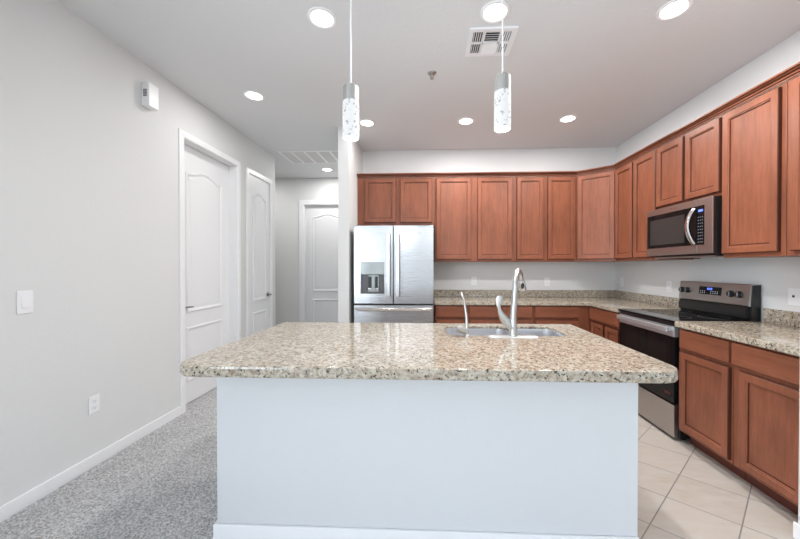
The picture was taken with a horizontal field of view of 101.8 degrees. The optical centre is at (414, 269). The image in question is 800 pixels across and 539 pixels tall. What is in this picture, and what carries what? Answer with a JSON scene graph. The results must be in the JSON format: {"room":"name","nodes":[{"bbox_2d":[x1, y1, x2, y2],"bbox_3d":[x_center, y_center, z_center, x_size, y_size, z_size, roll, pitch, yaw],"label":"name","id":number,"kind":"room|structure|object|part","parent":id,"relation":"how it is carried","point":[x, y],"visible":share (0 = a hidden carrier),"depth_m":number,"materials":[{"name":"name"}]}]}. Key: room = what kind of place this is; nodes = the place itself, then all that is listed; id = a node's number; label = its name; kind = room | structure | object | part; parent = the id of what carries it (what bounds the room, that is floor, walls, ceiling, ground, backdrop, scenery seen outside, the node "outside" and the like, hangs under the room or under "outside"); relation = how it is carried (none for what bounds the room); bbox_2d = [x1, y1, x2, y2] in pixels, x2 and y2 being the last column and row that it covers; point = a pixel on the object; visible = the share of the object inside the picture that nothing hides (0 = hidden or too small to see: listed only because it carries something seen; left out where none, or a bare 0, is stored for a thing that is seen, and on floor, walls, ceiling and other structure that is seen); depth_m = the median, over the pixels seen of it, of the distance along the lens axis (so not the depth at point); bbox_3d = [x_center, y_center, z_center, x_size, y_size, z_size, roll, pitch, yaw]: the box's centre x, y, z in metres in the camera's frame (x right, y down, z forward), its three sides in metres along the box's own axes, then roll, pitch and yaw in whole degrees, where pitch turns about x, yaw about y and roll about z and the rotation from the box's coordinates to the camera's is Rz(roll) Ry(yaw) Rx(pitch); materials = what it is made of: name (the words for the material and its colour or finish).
{"room":"kitchen","nodes":[
{"label":"kitchen","id":0,"kind":"room"},
{"bbox_2d":[0,387,216,538],"bbox_3d":[-2.612,1.365,1.016,3.300,0.104,10.200,0,0,2],"label":"floor","id":1,"kind":"structure","parent":0,"point":[162,485],"depth_m":1.88,"materials":[{"name":"grey carpet"}]},
{"bbox_2d":[0,0,275,505],"bbox_3d":[-2.274,-0.138,0.313,0.130,2.920,8.845,0,0,2],"label":"wall","id":2,"kind":"structure","parent":0,"point":[89,180],"depth_m":2.08,"materials":[{"name":"paint"}]},
{"bbox_2d":[16,290,32,313],"bbox_3d":[-2.144,0.179,1.789,0.010,0.126,0.074,0,0,2],"label":"light switch","id":3,"kind":"object","parent":2,"relation":"attached to","point":[24,299],"visible":1,"depth_m":1.78,"materials":[{"name":"white plastic"}]},
{"bbox_2d":[0,406,180,522],"bbox_3d":[-2.238,1.287,-0.595,0.016,0.081,7.012,0,0,2],"label":"baseboard","id":4,"kind":"structure","parent":2,"relation":"attached to","point":[19,503],"depth_m":2.05,"materials":[{"name":"white wood"}]},
{"bbox_2d":[88,394,99,414],"bbox_3d":[-2.131,0.895,2.160,0.009,0.116,0.072,0,0,2],"label":"wall outlet","id":5,"kind":"object","parent":2,"relation":"attached to","point":[93,401],"visible":1,"depth_m":2.15,"materials":[{"name":"white plastic"}]},
{"bbox_2d":[141,82,158,110],"bbox_3d":[-2.086,-1.362,2.559,0.066,0.183,0.094,0,0,2],"label":"door chime","id":6,"kind":"object","parent":2,"relation":"attached to","point":[149,92],"visible":1,"depth_m":2.52,"materials":[{"name":"white plastic"}]},
{"bbox_2d":[178,128,240,413],"bbox_3d":[-2.153,0.018,3.372,0.168,2.554,0.940,0,0,2],"label":"door","id":7,"kind":"structure","parent":2,"relation":"in","point":[209,201],"depth_m":3.38,"materials":[{"name":"white wood"}]},
{"bbox_3d":[-2.170,-0.289,3.370,0.012,1.405,0.550,0,0,2],"label":"panel","id":8,"kind":"part","parent":7,"relation":"part of","materials":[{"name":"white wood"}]},
{"bbox_3d":[-2.170,0.816,3.379,0.012,0.525,0.550,0,0,2],"label":"panel","id":9,"kind":"part","parent":7,"relation":"part of","materials":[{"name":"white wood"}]},
{"bbox_2d":[246,166,272,336],"bbox_3d":[-2.081,0.014,4.294,0.188,2.546,0.655,0,0,2],"label":"door","id":10,"kind":"structure","parent":2,"relation":"in","point":[259,256],"depth_m":4.25,"materials":[{"name":"white wood"}]},
{"bbox_3d":[-2.048,-0.296,4.291,0.012,1.405,0.335,0,0,2],"label":"panel","id":11,"kind":"part","parent":10,"relation":"part of","materials":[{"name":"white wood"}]},
{"bbox_3d":[-2.048,0.809,4.299,0.012,0.525,0.335,0,0,2],"label":"panel","id":12,"kind":"part","parent":10,"relation":"part of","materials":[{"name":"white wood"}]},
{"bbox_2d":[275,178,337,324],"bbox_3d":[-2.365,-0.181,5.923,3.400,2.920,0.130,0,0,2],"label":"wall","id":13,"kind":"structure","parent":0,"point":[288,191],"depth_m":5.85,"materials":[{"name":"paint"}]},
{"bbox_2d":[299,200,337,322],"bbox_3d":[-1.580,0.014,5.882,0.997,2.521,0.143,0,0,2],"label":"door","id":14,"kind":"structure","parent":13,"relation":"in","point":[318,219],"depth_m":5.87,"materials":[{"name":"white wood"}]},
{"bbox_3d":[-1.580,0.796,5.878,0.547,0.525,0.012,0,0,2],"label":"panel","id":15,"kind":"part","parent":14,"relation":"part of","materials":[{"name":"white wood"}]},
{"bbox_3d":[-1.580,-0.309,5.869,0.547,1.405,0.012,0,0,2],"label":"panel","id":16,"kind":"part","parent":14,"relation":"part of","materials":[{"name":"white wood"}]},
{"bbox_2d":[338,126,362,322],"bbox_3d":[-0.771,-0.172,4.743,0.120,2.920,2.100,0,0,2],"label":"wall","id":17,"kind":"structure","parent":0,"point":[350,154],"depth_m":3.70,"materials":[{"name":"paint"}]},
{"bbox_2d":[57,0,799,177],"bbox_3d":[0.286,-1.662,0.876,9.100,0.120,10.200,0,0,2],"label":"ceiling","id":18,"kind":"structure","parent":0,"point":[612,65],"depth_m":2.51,"materials":[{"name":"paint"}]},
{"bbox_2d":[243,90,264,100],"bbox_3d":[-1.498,-1.614,3.024,0.184,0.009,0.184,0,0,2],"label":"recessed light","id":19,"kind":"object","parent":18,"relation":"in","point":[250,94],"visible":1,"depth_m":3.01,"materials":[{"name":"white"}]},
{"bbox_2d":[277,150,337,163],"bbox_3d":[-1.342,-1.627,4.710,1.080,0.010,0.520,0,0,2],"label":"ceiling vent","id":20,"kind":"object","parent":18,"relation":"in","point":[318,156],"visible":0.63,"depth_m":4.67,"materials":[{"name":"white metal"}]},
{"bbox_2d":[307,7,336,28],"bbox_3d":[-0.596,-1.607,2.082,0.184,0.009,0.184,0,0,2],"label":"recessed light","id":21,"kind":"object","parent":18,"relation":"in","point":[320,17],"visible":1,"depth_m":2.07,"materials":[{"name":"white plastic"}]},
{"bbox_2d":[321,168,332,170],"bbox_3d":[-1.440,-1.632,5.320,0.184,0.009,0.184,0,0,2],"label":"recessed light","id":22,"kind":"object","parent":18,"relation":"in","point":[323,169],"visible":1,"depth_m":5.29,"materials":[{"name":"white"}]},
{"bbox_2d":[343,0,358,140],"bbox_3d":[-0.327,-1.137,1.655,0.120,0.940,0.120,0,0,2],"label":"pendant lamp","id":23,"kind":"object","parent":18,"relation":"hanging from","point":[350,90],"visible":1,"depth_m":1.63,"materials":[{"name":"white glass"}]},
{"bbox_3d":[-0.327,-0.760,1.659,0.082,0.186,0.082,0,0,2],"label":"lamp shade","id":24,"kind":"part","parent":23,"relation":"part of","materials":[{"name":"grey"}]},
{"bbox_3d":[-0.327,-1.259,1.655,0.008,0.658,0.008,0,0,2],"label":"cord","id":25,"kind":"part","parent":23,"relation":"part of","materials":[{"name":"white plastic"}]},
{"bbox_2d":[359,119,374,126],"bbox_3d":[-0.532,-1.618,3.597,0.184,0.009,0.184,0,0,2],"label":"recessed light","id":26,"kind":"object","parent":18,"relation":"in","point":[364,122],"visible":0.97,"depth_m":3.58,"materials":[{"name":"white"}]},
{"bbox_2d":[428,70,435,79],"bbox_3d":[0.139,-1.592,2.673,0.072,0.048,0.072,0,0,2],"label":"sprinkler","id":27,"kind":"object","parent":18,"relation":"attached to","point":[431,73],"visible":1,"depth_m":2.66,"materials":[{"name":"silver metal"}]},
{"bbox_2d":[457,117,473,124],"bbox_3d":[0.557,-1.618,3.553,0.184,0.009,0.184,0,0,2],"label":"recessed light","id":28,"kind":"object","parent":18,"relation":"in","point":[466,120],"visible":1,"depth_m":3.54,"materials":[{"name":"white"}]},
{"bbox_2d":[465,26,518,56],"bbox_3d":[0.533,-1.605,2.300,0.324,0.015,0.284,0,0,2],"label":"ceiling vent","id":29,"kind":"object","parent":18,"relation":"in","point":[482,41],"visible":0.93,"depth_m":2.29,"materials":[{"name":"white metal"}]},
{"bbox_2d":[480,0,509,23],"bbox_3d":[0.500,-1.606,2.033,0.184,0.009,0.184,0,0,2],"label":"recessed light","id":30,"kind":"object","parent":18,"relation":"in","point":[491,13],"visible":0.93,"depth_m":2.02,"materials":[{"name":"white"}]},
{"bbox_2d":[494,0,510,132],"bbox_3d":[0.438,-1.170,1.625,0.120,0.940,0.120,0,0,2],"label":"pendant lamp","id":31,"kind":"object","parent":18,"relation":"hanging from","point":[502,81],"visible":1,"depth_m":1.59,"materials":[{"name":"white glass"}]},
{"bbox_3d":[0.438,-0.793,1.628,0.082,0.186,0.082,0,0,2],"label":"lamp shade","id":32,"kind":"part","parent":31,"relation":"part of","materials":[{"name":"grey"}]},
{"bbox_3d":[0.438,-1.292,1.624,0.008,0.658,0.008,0,0,2],"label":"cord","id":33,"kind":"part","parent":31,"relation":"part of","materials":[{"name":"white plastic"}]},
{"bbox_2d":[559,115,576,122],"bbox_3d":[1.645,-1.618,3.494,0.184,0.009,0.184,0,0,2],"label":"recessed light","id":34,"kind":"object","parent":18,"relation":"in","point":[568,118],"visible":1,"depth_m":3.48,"materials":[{"name":"white"}]},
{"bbox_2d":[655,0,692,20],"bbox_3d":[1.601,-1.606,2.010,0.184,0.009,0.184,0,0,2],"label":"recessed light","id":35,"kind":"object","parent":18,"relation":"in","point":[673,9],"visible":1,"depth_m":2.00,"materials":[{"name":"white"}]},
{"bbox_2d":[363,147,615,306],"bbox_3d":[1.047,-0.170,4.476,3.535,2.920,0.130,0,0,2],"label":"wall","id":36,"kind":"structure","parent":0,"point":[447,275],"depth_m":4.40,"materials":[{"name":"paint"}]},
{"bbox_2d":[358,178,434,225],"bbox_3d":[-0.235,-0.859,4.277,0.980,0.604,0.356,0,0,2],"label":"upper cabinet","id":37,"kind":"object","parent":36,"relation":"attached to","point":[381,201],"visible":0.88,"depth_m":4.11,"materials":[{"name":"brown wood"}]},
{"bbox_3d":[-0.440,-0.870,4.119,0.400,0.554,0.024,0,0,2],"label":"door","id":38,"kind":"part","parent":37,"relation":"part of","materials":[{"name":"brown wood"}]},
{"bbox_3d":[0.015,-0.870,4.101,0.397,0.554,0.024,0,0,2],"label":"door","id":39,"kind":"part","parent":37,"relation":"part of","materials":[{"name":"brown wood"}]},
{"bbox_2d":[434,177,513,261],"bbox_3d":[0.752,-0.631,4.239,0.991,1.059,0.356,0,0,2],"label":"upper cabinet","id":40,"kind":"object","parent":36,"relation":"attached to","point":[474,216],"visible":0.92,"depth_m":4.08,"materials":[{"name":"brown wood"}]},
{"bbox_3d":[0.486,-0.637,4.084,0.436,1.020,0.024,0,0,2],"label":"door","id":41,"kind":"part","parent":40,"relation":"part of","materials":[{"name":"brown wood"}]},
{"bbox_3d":[0.997,-0.637,4.064,0.427,1.020,0.024,0,0,2],"label":"door","id":42,"kind":"part","parent":40,"relation":"part of","materials":[{"name":"brown wood"}]},
{"bbox_2d":[357,62,799,177],"bbox_3d":[1.308,-1.180,3.482,3.944,0.049,1.754,0,1,41],"label":"crown molding","id":43,"kind":"structure","parent":40,"relation":"on","point":[793,71],"depth_m":3.17,"materials":[{"name":"brown wood"}]},
{"bbox_2d":[471,277,476,284],"bbox_3d":[0.802,0.155,4.418,0.072,0.116,0.009,0,0,2],"label":"wall outlet","id":44,"kind":"object","parent":36,"relation":"attached to","point":[473,279],"visible":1,"depth_m":4.42,"materials":[{"name":"white plastic"}]},
{"bbox_2d":[514,176,576,261],"bbox_3d":[1.631,-0.630,4.204,0.765,1.059,0.356,0,0,2],"label":"upper cabinet","id":45,"kind":"object","parent":36,"relation":"attached to","point":[545,208],"visible":0.94,"depth_m":4.04,"materials":[{"name":"brown wood"}]},
{"bbox_3d":[1.433,-0.637,4.046,0.327,1.020,0.024,0,0,2],"label":"door","id":46,"kind":"part","parent":45,"relation":"part of","materials":[{"name":"brown wood"}]},
{"bbox_3d":[1.815,-0.637,4.031,0.335,1.020,0.024,0,0,2],"label":"door","id":47,"kind":"part","parent":45,"relation":"part of","materials":[{"name":"brown wood"}]},
{"bbox_2d":[544,277,549,285],"bbox_3d":[1.780,0.166,4.379,0.072,0.116,0.009,0,0,2],"label":"wall outlet","id":48,"kind":"object","parent":36,"relation":"attached to","point":[546,279],"visible":1,"depth_m":4.38,"materials":[{"name":"white plastic"}]},
{"bbox_2d":[576,170,628,261],"bbox_3d":[2.338,-0.629,4.053,0.660,1.059,0.603,0,0,2],"label":"upper cabinet","id":49,"kind":"object","parent":36,"relation":"attached to","point":[595,237],"visible":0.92,"depth_m":3.89,"materials":[{"name":"brown wood"}]},
{"bbox_3d":[2.160,-0.635,3.888,0.395,1.018,0.024,0,1,41],"label":"door","id":50,"kind":"part","parent":49,"relation":"part of","materials":[{"name":"brown wood"}]},
{"bbox_2d":[615,31,799,321],"bbox_3d":[2.687,-0.158,2.879,0.130,2.920,2.930,0,0,2],"label":"wall","id":51,"kind":"structure","parent":0,"point":[776,275],"depth_m":2.78,"materials":[{"name":"paint"}]},
{"bbox_2d":[615,148,693,260],"bbox_3d":[2.466,-0.624,3.411,0.354,1.059,0.685,0,0,2],"label":"upper cabinet","id":52,"kind":"object","parent":51,"relation":"attached to","point":[635,181],"visible":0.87,"depth_m":3.39,"materials":[{"name":"brown wood"}]},
{"bbox_3d":[2.308,-0.629,3.591,0.024,1.012,0.316,0,0,2],"label":"door","id":53,"kind":"part","parent":52,"relation":"part of","materials":[{"name":"brown wood"}]},
{"bbox_3d":[2.294,-0.626,3.248,0.024,1.012,0.333,0,0,2],"label":"door","id":54,"kind":"part","parent":52,"relation":"part of","materials":[{"name":"brown wood"}]},
{"bbox_2d":[666,281,671,291],"bbox_3d":[2.637,0.173,3.375,0.009,0.116,0.072,0,0,2],"label":"wall outlet","id":55,"kind":"object","parent":51,"relation":"attached to","point":[668,283],"visible":1,"depth_m":3.37,"materials":[{"name":"white plastic"}]},
{"bbox_2d":[656,114,724,208],"bbox_3d":[2.438,-0.851,2.725,0.354,0.594,0.678,0,0,2],"label":"upper cabinet","id":56,"kind":"object","parent":51,"relation":"attached to","point":[689,166],"visible":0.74,"depth_m":2.67,"materials":[{"name":"brown wood"}]},
{"bbox_3d":[2.280,-0.856,2.911,0.024,0.548,0.314,0,0,2],"label":"door","id":57,"kind":"part","parent":56,"relation":"part of","materials":[{"name":"brown wood"}]},
{"bbox_2d":[647,196,722,259],"bbox_3d":[2.383,-0.320,2.756,0.464,0.458,0.722,0,0,2],"label":"microwave","id":58,"kind":"object","parent":56,"relation":"attached to","point":[692,229],"visible":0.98,"depth_m":2.63,"materials":[{"name":"silver metal"}]},
{"bbox_3d":[2.221,-0.337,2.832,0.012,0.424,0.581,0,0,2],"label":"door","id":59,"kind":"part","parent":58,"relation":"part of","materials":[{"name":"silver metal"}]},
{"bbox_3d":[2.216,-0.345,2.827,0.006,0.303,0.568,0,0,2],"label":"door glass","id":60,"kind":"part","parent":58,"relation":"part of","materials":[{"name":"black glass"}]},
{"bbox_3d":[2.175,-0.340,2.570,0.065,0.291,0.040,0,0,17],"label":"handle","id":61,"kind":"part","parent":58,"relation":"part of","materials":[{"name":"silver metal"}]},
{"bbox_3d":[2.267,-0.853,2.565,0.024,0.548,0.321,0,0,2],"label":"door","id":62,"kind":"part","parent":56,"relation":"part of","materials":[{"name":"brown wood"}]},
{"bbox_2d":[722,81,799,257],"bbox_3d":[2.416,-0.615,2.176,0.354,1.059,0.419,0,0,2],"label":"upper cabinet","id":63,"kind":"object","parent":51,"relation":"attached to","point":[755,132],"visible":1,"depth_m":2.14,"materials":[{"name":"brown wood"}]},
{"bbox_2d":[763,308,799,326],"bbox_3d":[2.575,0.339,1.979,0.020,0.100,0.869,0,0,2],"label":"backsplash","id":64,"kind":"structure","parent":51,"relation":"attached to","point":[790,318],"depth_m":2.28,"materials":[{"name":"stone"}]},
{"bbox_2d":[787,75,799,255],"bbox_3d":[2.399,-0.611,1.755,0.354,1.059,0.417,0,0,2],"label":"upper cabinet","id":65,"kind":"object","parent":51,"relation":"attached to","point":[793,154],"visible":1,"depth_m":1.91,"materials":[{"name":"brown wood"}]},
{"bbox_2d":[788,288,799,305],"bbox_3d":[2.591,0.188,2.205,0.007,0.120,0.108,0,0,2],"label":"data jack","id":66,"kind":"object","parent":51,"relation":"attached to","point":[793,293],"visible":1,"depth_m":2.22,"materials":[{"name":"white plastic"}]},
{"bbox_2d":[637,413,797,538],"bbox_3d":[1.935,1.369,0.834,5.800,0.100,10.200,0,0,2],"label":"floor","id":67,"kind":"structure","parent":0,"point":[684,492],"depth_m":1.85,"materials":[{"name":"beige tile"}]},
{"bbox_2d":[354,225,433,322],"bbox_3d":[-0.231,0.387,4.037,0.912,1.800,0.827,0,0,2],"label":"refrigerator","id":68,"kind":"object","parent":67,"relation":"on","point":[394,265],"visible":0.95,"depth_m":3.69,"materials":[{"name":"grey metal"}]},
{"bbox_3d":[-0.485,-0.013,3.729,0.269,0.138,0.047,0,0,2],"label":"dispenser panel","id":69,"kind":"part","parent":68,"relation":"part of","materials":[{"name":"grey metal"}]},
{"bbox_3d":[-0.474,0.160,3.740,0.123,0.207,0.026,0,0,2],"label":"dispenser spout","id":70,"kind":"part","parent":68,"relation":"part of","materials":[{"name":"grey metal"}]},
{"bbox_3d":[-0.474,-0.055,3.736,0.450,0.891,0.068,0,0,2],"label":"door","id":71,"kind":"part","parent":68,"relation":"part of","materials":[{"name":"silver metal"}]},
{"bbox_3d":[-0.301,-0.049,3.665,0.044,0.720,0.058,0,0,2],"label":"handle","id":72,"kind":"part","parent":68,"relation":"part of","materials":[{"name":"silver metal"}]},
{"bbox_3d":[-0.243,0.822,3.733,0.912,0.828,0.068,0,0,2],"label":"freezer drawer","id":73,"kind":"part","parent":68,"relation":"part of","materials":[{"name":"silver metal"}]},
{"bbox_3d":[-0.195,-0.049,3.661,0.044,0.720,0.058,0,0,2],"label":"handle","id":74,"kind":"part","parent":68,"relation":"part of","materials":[{"name":"silver metal"}]},
{"bbox_3d":[-0.014,-0.055,3.717,0.453,0.891,0.068,0,0,2],"label":"door","id":75,"kind":"part","parent":68,"relation":"part of","materials":[{"name":"silver metal"}]},
{"bbox_2d":[213,377,638,538],"bbox_3d":[0.042,0.873,1.910,2.004,0.866,0.774,0,0,2],"label":"kitchen island","id":76,"kind":"object","parent":67,"relation":"on","point":[298,458],"visible":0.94,"depth_m":1.54,"materials":[{"name":"paint"}]},
{"bbox_3d":[0.042,1.266,1.913,2.004,0.078,0.774,0,0,2],"label":"baseboard","id":77,"kind":"part","parent":76,"relation":"part of","materials":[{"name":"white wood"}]},
{"bbox_2d":[180,322,677,382],"bbox_3d":[0.049,0.415,1.819,2.076,0.050,1.057,0,0,2],"label":"island countertop","id":78,"kind":"structure","parent":76,"relation":"on","point":[305,350],"depth_m":1.48,"materials":[{"name":"stone"}]},
{"bbox_2d":[457,292,469,336],"bbox_3d":[0.274,0.262,1.904,0.074,0.253,0.083,0,1,-36],"label":"water tap","id":79,"kind":"object","parent":78,"relation":"on","point":[461,329],"visible":1,"depth_m":1.89,"materials":[{"name":"silver metal"}]},
{"bbox_3d":[0.274,0.349,1.892,0.064,0.053,0.042,0,0,2],"label":"handle","id":80,"kind":"part","parent":79,"relation":"part of","materials":[{"name":"silver metal"}]},
{"bbox_3d":[0.290,0.247,1.922,0.017,0.223,0.075,0,1,-28],"label":"spout","id":81,"kind":"part","parent":79,"relation":"part of","materials":[{"name":"silver metal"}]},
{"bbox_2d":[446,328,562,335],"bbox_3d":[0.555,0.506,2.065,0.728,0.199,0.325,0,0,2],"label":"double sink","id":82,"kind":"object","parent":78,"relation":"in","point":[451,331],"visible":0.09,"depth_m":2.22,"materials":[{"name":"silver metal"}]},
{"bbox_3d":[0.397,0.506,2.071,0.412,0.199,0.325,0,0,2],"label":"bowl","id":83,"kind":"part","parent":82,"relation":"part of","materials":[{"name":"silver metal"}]},
{"bbox_3d":[0.770,0.491,2.056,0.298,0.169,0.325,0,0,2],"label":"bowl","id":84,"kind":"part","parent":82,"relation":"part of","materials":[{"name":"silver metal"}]},
{"bbox_2d":[488,268,537,337],"bbox_3d":[0.569,0.191,1.965,0.284,0.395,0.247,0,0,2],"label":"kitchen faucet","id":85,"kind":"object","parent":78,"relation":"on","point":[510,324],"visible":1,"depth_m":1.85,"materials":[{"name":"silver metal"}]},
{"bbox_3d":[0.509,0.239,1.866,0.095,0.183,0.032,0,0,2],"label":"lever","id":86,"kind":"part","parent":85,"relation":"part of","materials":[{"name":"silver metal"}]},
{"bbox_3d":[0.565,0.385,1.870,0.284,0.008,0.054,0,0,2],"label":"deck plate","id":87,"kind":"part","parent":85,"relation":"part of","materials":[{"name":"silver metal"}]},
{"bbox_3d":[0.617,0.187,1.948,0.046,0.387,0.237,0,1,33],"label":"spout","id":88,"kind":"part","parent":85,"relation":"part of","materials":[{"name":"silver metal"}]},
{"bbox_2d":[434,305,466,322],"bbox_3d":[0.433,0.855,4.136,0.378,0.874,0.612,0,0,2],"label":"base cabinet","id":89,"kind":"object","parent":67,"relation":"on","point":[442,313],"visible":0.34,"depth_m":3.83,"materials":[{"name":"brown wood"}]},
{"bbox_3d":[0.418,0.496,3.839,0.336,0.127,0.024,0,0,2],"label":"drawer","id":90,"kind":"part","parent":89,"relation":"part of","materials":[{"name":"brown wood"}]},
{"bbox_3d":[0.418,0.878,3.842,0.336,0.573,0.024,0,0,2],"label":"door","id":91,"kind":"part","parent":89,"relation":"part of","materials":[{"name":"brown wood"}]},
{"bbox_2d":[467,305,532,323],"bbox_3d":[1.009,0.855,4.113,0.769,0.874,0.612,0,0,2],"label":"base cabinet","id":92,"kind":"object","parent":67,"relation":"on","point":[477,314],"visible":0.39,"depth_m":3.81,"materials":[{"name":"brown wood"}]},
{"bbox_3d":[0.815,0.496,3.824,0.346,0.127,0.024,0,0,2],"label":"drawer","id":93,"kind":"part","parent":92,"relation":"part of","materials":[{"name":"brown wood"}]},
{"bbox_3d":[0.815,0.878,3.826,0.346,0.573,0.024,0,0,2],"label":"door","id":94,"kind":"part","parent":92,"relation":"part of","materials":[{"name":"brown wood"}]},
{"bbox_3d":[1.196,0.497,3.808,0.342,0.127,0.024,0,0,2],"label":"drawer","id":95,"kind":"part","parent":92,"relation":"part of","materials":[{"name":"brown wood"}]},
{"bbox_3d":[1.196,0.879,3.811,0.342,0.573,0.024,0,0,2],"label":"door","id":96,"kind":"part","parent":92,"relation":"part of","materials":[{"name":"brown wood"}]},
{"bbox_2d":[533,306,589,331],"bbox_3d":[1.724,0.855,4.084,0.656,0.874,0.612,0,0,2],"label":"base cabinet","id":97,"kind":"object","parent":67,"relation":"on","point":[578,316],"visible":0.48,"depth_m":3.79,"materials":[{"name":"brown wood"}]},
{"bbox_3d":[1.654,0.497,3.790,0.502,0.127,0.024,0,0,2],"label":"drawer","id":98,"kind":"part","parent":97,"relation":"part of","materials":[{"name":"brown wood"}]},
{"bbox_3d":[1.654,0.879,3.793,0.502,0.573,0.024,0,0,2],"label":"door","id":99,"kind":"part","parent":97,"relation":"part of","materials":[{"name":"brown wood"}]},
{"bbox_2d":[589,306,620,343],"bbox_3d":[2.325,0.860,3.473,0.639,0.874,0.606,0,0,2],"label":"base cabinet","id":100,"kind":"object","parent":67,"relation":"on","point":[604,323],"visible":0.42,"depth_m":3.42,"materials":[{"name":"brown wood"}]},
{"bbox_2d":[434,290,680,312],"bbox_3d":[1.443,0.350,3.798,2.428,0.138,1.199,0,0,2],"label":"countertop","id":101,"kind":"structure","parent":100,"relation":"on","point":[611,300],"depth_m":3.99,"materials":[{"name":"stone"}]},
{"bbox_3d":[2.022,0.886,3.602,0.024,0.578,0.255,0,0,2],"label":"door","id":102,"kind":"part","parent":100,"relation":"part of","materials":[{"name":"brown wood"}]},
{"bbox_3d":[2.017,0.503,3.477,0.024,0.134,0.569,0,0,2],"label":"drawer","id":103,"kind":"part","parent":100,"relation":"part of","materials":[{"name":"brown wood"}]},
{"bbox_3d":[2.011,0.888,3.318,0.024,0.578,0.246,0,0,2],"label":"door","id":104,"kind":"part","parent":100,"relation":"part of","materials":[{"name":"brown wood"}]},
{"bbox_2d":[617,281,760,439],"bbox_3d":[2.268,0.707,2.800,0.672,1.191,0.726,0,0,2],"label":"electric range","id":105,"kind":"object","parent":67,"relation":"on","point":[653,333],"visible":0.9,"depth_m":2.66,"materials":[{"name":"black metal"}]},
{"bbox_3d":[1.956,0.457,2.811,0.048,0.040,0.658,0,0,2],"label":"handle","id":106,"kind":"part","parent":105,"relation":"part of","materials":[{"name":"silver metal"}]},
{"bbox_3d":[2.001,0.417,2.809,0.030,0.028,0.718,0,0,2],"label":"vent trim","id":107,"kind":"part","parent":105,"relation":"part of","materials":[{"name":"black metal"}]},
{"bbox_3d":[1.999,0.765,2.820,0.034,0.505,0.707,0,0,2],"label":"oven door","id":108,"kind":"part","parent":105,"relation":"part of","materials":[{"name":"black glass"}]},
{"bbox_3d":[1.998,0.472,2.818,0.036,0.080,0.707,0,0,2],"label":"door rail","id":109,"kind":"part","parent":105,"relation":"part of","materials":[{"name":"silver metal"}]},
{"bbox_3d":[1.999,1.154,2.823,0.034,0.247,0.707,0,0,2],"label":"storage drawer","id":110,"kind":"part","parent":105,"relation":"part of","materials":[{"name":"silver metal"}]},
{"bbox_2d":[618,309,760,322],"bbox_3d":[2.285,0.394,2.797,0.632,0.019,0.726,0,0,2],"label":"cooktop","id":111,"kind":"object","parent":105,"relation":"in","point":[658,315],"depth_m":2.72,"materials":[{"name":"grey glass"}]},
{"bbox_3d":[2.531,0.194,2.779,0.028,0.166,0.680,0,0,2],"label":"control panel","id":112,"kind":"part","parent":105,"relation":"part of","materials":[{"name":"silver metal"}]},
{"bbox_3d":[2.506,0.193,2.587,0.024,0.054,0.054,0,0,2],"label":"knob","id":113,"kind":"part","parent":105,"relation":"part of","materials":[{"name":"black"}]},
{"bbox_3d":[2.503,0.193,2.518,0.024,0.054,0.054,0,0,2],"label":"knob","id":114,"kind":"part","parent":105,"relation":"part of","materials":[{"name":"black"}]},
{"bbox_2d":[679,328,745,479],"bbox_3d":[2.275,0.870,2.216,0.639,0.874,0.426,0,0,2],"label":"base cabinet","id":115,"kind":"object","parent":67,"relation":"on","point":[706,369],"visible":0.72,"depth_m":2.19,"materials":[{"name":"brown wood"}]},
{"bbox_3d":[1.967,0.513,2.217,0.024,0.134,0.396,0,0,2],"label":"drawer","id":116,"kind":"part","parent":115,"relation":"part of","materials":[{"name":"brown wood"}]},
{"bbox_3d":[1.967,0.897,2.221,0.024,0.578,0.394,0,0,2],"label":"door","id":117,"kind":"part","parent":115,"relation":"part of","materials":[{"name":"brown wood"}]},
{"bbox_2d":[731,341,799,514],"bbox_3d":[2.257,0.873,1.782,0.639,0.874,0.436,0,0,2],"label":"base cabinet","id":118,"kind":"object","parent":67,"relation":"on","point":[766,381],"visible":0.9,"depth_m":1.80,"materials":[{"name":"brown wood"}]},
{"bbox_2d":[675,308,799,356],"bbox_3d":[2.258,0.361,1.992,0.654,0.144,0.869,0,0,2],"label":"countertop","id":119,"kind":"structure","parent":118,"relation":"on","point":[779,331],"depth_m":2.10,"materials":[{"name":"stone"}]},
{"bbox_3d":[1.950,0.516,1.801,0.024,0.134,0.402,0,0,2],"label":"drawer","id":120,"kind":"part","parent":118,"relation":"part of","materials":[{"name":"brown wood"}]},
{"bbox_3d":[1.949,0.900,1.780,0.024,0.578,0.354,0,0,2],"label":"door","id":121,"kind":"part","parent":118,"relation":"part of","materials":[{"name":"brown wood"}]},
{"bbox_2d":[798,386,799,523],"bbox_3d":[3.356,-0.146,1.386,3.005,2.920,0.240,0,0,2],"label":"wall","id":122,"kind":"structure","parent":0,"point":[799,386],"depth_m":1.57,"materials":[{"name":"paint"}]},
{"bbox_2d":[793,522,799,538],"bbox_3d":[1.847,1.271,1.468,0.014,0.081,0.242,0,0,2],"label":"baseboard","id":123,"kind":"structure","parent":122,"relation":"attached to","point":[796,527],"depth_m":1.57,"materials":[{"name":"white wood"}]}
]}

